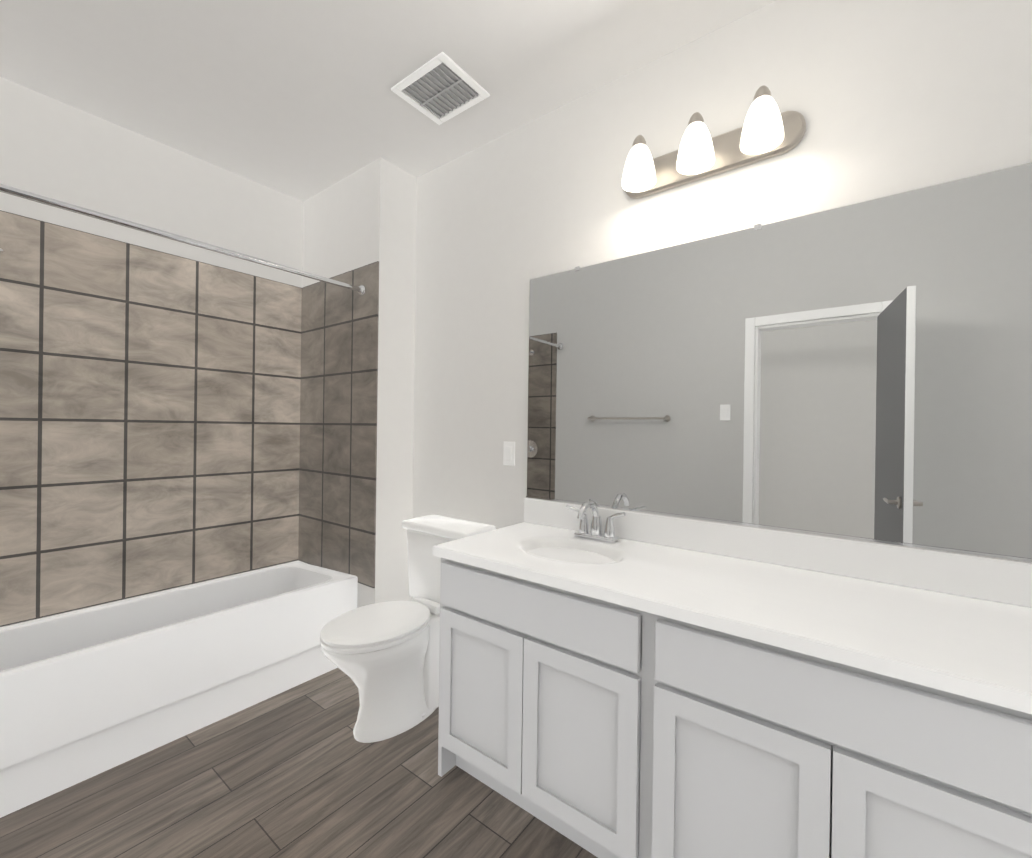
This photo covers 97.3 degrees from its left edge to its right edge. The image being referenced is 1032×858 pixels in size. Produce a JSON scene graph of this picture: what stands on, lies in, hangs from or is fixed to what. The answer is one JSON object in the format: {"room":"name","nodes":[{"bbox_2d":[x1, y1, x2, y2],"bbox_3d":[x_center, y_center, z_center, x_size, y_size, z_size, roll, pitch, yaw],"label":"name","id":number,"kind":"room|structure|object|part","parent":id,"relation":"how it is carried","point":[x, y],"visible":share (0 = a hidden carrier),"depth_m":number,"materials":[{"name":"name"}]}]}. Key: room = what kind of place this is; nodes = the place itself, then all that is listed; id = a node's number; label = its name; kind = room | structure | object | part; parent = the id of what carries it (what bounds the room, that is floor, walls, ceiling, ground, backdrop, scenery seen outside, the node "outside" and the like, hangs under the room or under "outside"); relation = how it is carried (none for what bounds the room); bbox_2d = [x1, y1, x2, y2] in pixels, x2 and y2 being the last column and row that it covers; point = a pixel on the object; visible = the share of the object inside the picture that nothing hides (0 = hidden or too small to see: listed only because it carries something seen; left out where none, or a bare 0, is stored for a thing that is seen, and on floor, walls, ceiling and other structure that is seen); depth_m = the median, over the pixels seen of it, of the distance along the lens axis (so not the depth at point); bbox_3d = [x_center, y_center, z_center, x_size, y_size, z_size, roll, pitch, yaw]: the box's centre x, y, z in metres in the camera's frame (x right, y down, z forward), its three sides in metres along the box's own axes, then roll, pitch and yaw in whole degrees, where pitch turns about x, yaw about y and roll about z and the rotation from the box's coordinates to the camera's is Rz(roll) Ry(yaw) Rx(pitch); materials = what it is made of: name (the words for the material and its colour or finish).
{"room":"bathroom","nodes":[
{"label":"bathroom","id":0,"kind":"room"},
{"bbox_2d":[0,77,303,627],"bbox_3d":[-1.956,-0.105,2.298,0.120,2.740,1.700,1,0,38],"label":"wall","id":1,"kind":"structure","parent":0,"point":[52,148],"depth_m":2.26,"materials":[{"name":"paint"}]},
{"bbox_2d":[0,210,301,626],"bbox_3d":[-1.869,-0.037,2.306,0.010,1.752,1.580,1,0,38],"label":"wall tile","id":2,"kind":"structure","parent":1,"relation":"attached to","point":[149,421],"depth_m":2.26,"materials":[{"name":"beige tile"}]},
{"bbox_2d":[0,668,597,857],"bbox_3d":[-0.216,1.340,1.180,4.276,0.100,2.068,1,0,38],"label":"floor","id":3,"kind":"structure","parent":0,"point":[300,771],"depth_m":1.56,"materials":[{"name":"brown wood"}]},
{"bbox_2d":[0,562,357,817],"bbox_3d":[-1.615,1.036,2.096,0.668,0.467,1.565,1,0,38],"label":"bathtub","id":4,"kind":"object","parent":3,"relation":"on","point":[86,694],"visible":0.98,"depth_m":1.90,"materials":[{"name":"white ceramic"}]},
{"bbox_2d":[320,515,495,742],"bbox_3d":[-0.509,0.876,2.057,0.456,0.818,0.757,1,0,38],"label":"toilet","id":5,"kind":"object","parent":3,"relation":"on","point":[384,656],"visible":0.85,"depth_m":1.94,"materials":[{"name":"white ceramic"}]},
{"bbox_3d":[-0.591,0.847,1.950,0.374,0.022,0.486,1,0,38],"label":"seat","id":6,"kind":"part","parent":5,"relation":"part of","materials":[{"name":"white plastic"}]},
{"bbox_3d":[-0.591,0.824,1.950,0.370,0.023,0.482,1,0,38],"label":"lid","id":7,"kind":"part","parent":5,"relation":"part of","materials":[{"name":"white plastic"}]},
{"bbox_3d":[-0.559,1.072,1.995,0.350,0.425,0.592,1,0,38],"label":"bowl","id":8,"kind":"part","parent":5,"relation":"part of","materials":[{"name":"white ceramic"}]},
{"bbox_3d":[-0.340,0.688,2.273,0.423,0.353,0.199,1,0,38],"label":"tank","id":9,"kind":"part","parent":5,"relation":"part of","materials":[{"name":"white ceramic"}]},
{"bbox_3d":[-0.340,0.490,2.269,0.456,0.043,0.220,1,0,38],"label":"tank lid","id":10,"kind":"part","parent":5,"relation":"part of","materials":[{"name":"white ceramic"}]},
{"bbox_2d":[433,498,1031,857],"bbox_3d":[0.686,0.795,1.274,2.072,1.014,0.580,1,0,38],"label":"bathroom vanity","id":11,"kind":"object","parent":3,"relation":"on","point":[615,683],"visible":1,"depth_m":1.16,"materials":[{"name":"paint"}]},
{"bbox_3d":[-0.125,0.906,1.557,0.376,0.496,0.020,1,0,38],"label":"door","id":12,"kind":"part","parent":11,"relation":"part of","materials":[{"name":"paint"}]},
{"bbox_3d":[0.030,0.569,1.440,0.756,0.153,0.018,1,0,38],"label":"drawer","id":13,"kind":"part","parent":11,"relation":"part of","materials":[{"name":"paint"}]},
{"bbox_3d":[0.177,0.910,1.325,0.376,0.496,0.020,1,0,38],"label":"door","id":14,"kind":"part","parent":11,"relation":"part of","materials":[{"name":"paint"}]},
{"bbox_2d":[565,501,625,542],"bbox_3d":[0.287,0.360,1.771,0.263,0.157,0.174,1,0,38],"label":"faucet","id":15,"kind":"object","parent":11,"relation":"on","point":[583,535],"depth_m":1.79,"materials":[{"name":"silver metal"}]},
{"bbox_3d":[0.510,0.915,1.069,0.376,0.496,0.020,1,0,38],"label":"door","id":16,"kind":"part","parent":11,"relation":"part of","materials":[{"name":"paint"}]},
{"bbox_3d":[0.664,0.578,0.952,0.756,0.153,0.018,1,0,38],"label":"drawer","id":17,"kind":"part","parent":11,"relation":"part of","materials":[{"name":"paint"}]},
{"bbox_3d":[0.811,0.920,0.838,0.376,0.496,0.020,1,0,38],"label":"door","id":18,"kind":"part","parent":11,"relation":"part of","materials":[{"name":"paint"}]},
{"bbox_2d":[299,157,416,607],"bbox_3d":[-1.040,-0.094,2.822,0.934,2.740,0.248,1,0,38],"label":"wall","id":19,"kind":"structure","parent":0,"point":[363,216],"depth_m":2.55,"materials":[{"name":"paint"}]},
{"bbox_2d":[298,261,378,587],"bbox_3d":[-1.068,-0.027,2.680,0.804,1.752,0.010,1,0,38],"label":"wall tile","id":20,"kind":"structure","parent":19,"relation":"attached to","point":[338,428],"depth_m":2.64,"materials":[{"name":"beige tile"}]},
{"bbox_2d":[0,184,365,295],"bbox_3d":[-1.326,-0.771,1.890,0.060,0.060,1.567,1,0,38],"label":"curtain rod","id":21,"kind":"object","parent":20,"relation":"attached to","point":[361,289],"visible":0.98,"depth_m":1.78,"materials":[{"name":"silver metal"}]},
{"bbox_2d":[0,0,775,201],"bbox_3d":[-0.177,-1.500,1.176,4.276,0.100,2.068,1,0,38],"label":"ceiling","id":22,"kind":"structure","parent":0,"point":[299,100],"depth_m":1.81,"materials":[{"name":"paint"}]},
{"bbox_2d":[391,52,489,124],"bbox_3d":[-0.324,-1.447,1.951,0.320,0.012,0.280,1,0,38],"label":"ceiling vent","id":23,"kind":"object","parent":22,"relation":"in","point":[441,84],"visible":1,"depth_m":1.94,"materials":[{"name":"white paint"}]},
{"bbox_2d":[411,0,1031,600],"bbox_3d":[0.397,-0.073,1.950,4.276,2.740,0.120,1,0,38],"label":"wall","id":24,"kind":"structure","parent":0,"point":[889,96],"depth_m":1.73,"materials":[{"name":"paint"}]},
{"bbox_2d":[503,441,514,465],"bbox_3d":[-0.034,0.119,2.196,0.070,0.115,0.010,1,0,38],"label":"outlet","id":25,"kind":"object","parent":24,"relation":"attached to","point":[509,454],"visible":1,"depth_m":2.19,"materials":[{"name":"white plastic"}]},
{"bbox_2d":[622,85,805,198],"bbox_3d":[0.634,-0.993,1.581,0.620,0.177,0.185,1,0,38],"label":"sconce","id":26,"kind":"object","parent":24,"relation":"attached to","point":[768,130],"visible":1,"depth_m":1.56,"materials":[{"name":"beige glass"}]},
{"bbox_3d":[0.455,-0.975,1.680,0.124,0.137,0.124,1,0,38],"label":"lamp shade","id":27,"kind":"part","parent":26,"relation":"part of","materials":[{"name":"white glass"}]},
{"bbox_3d":[0.616,-0.973,1.557,0.124,0.137,0.124,1,0,38],"label":"lamp shade","id":28,"kind":"part","parent":26,"relation":"part of","materials":[{"name":"white glass"}]},
{"bbox_3d":[0.776,-0.971,1.433,0.124,0.137,0.124,1,0,38],"label":"lamp shade","id":29,"kind":"part","parent":26,"relation":"part of","materials":[{"name":"white glass"}]},
{"bbox_2d":[524,498,1031,607],"bbox_3d":[0.862,0.390,1.495,2.072,0.112,0.020,1,0,38],"label":"backsplash","id":30,"kind":"structure","parent":24,"relation":"attached to","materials":[{"name":"white stone"}]},
{"bbox_2d":[526,162,1031,561],"bbox_3d":[0.873,-0.181,1.502,2.057,1.027,0.009,1,0,38],"label":"mirror","id":31,"kind":"object","parent":24,"relation":"attached to","point":[860,371],"visible":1,"depth_m":1.44,"materials":[{"name":"clear glass"}]}
]}

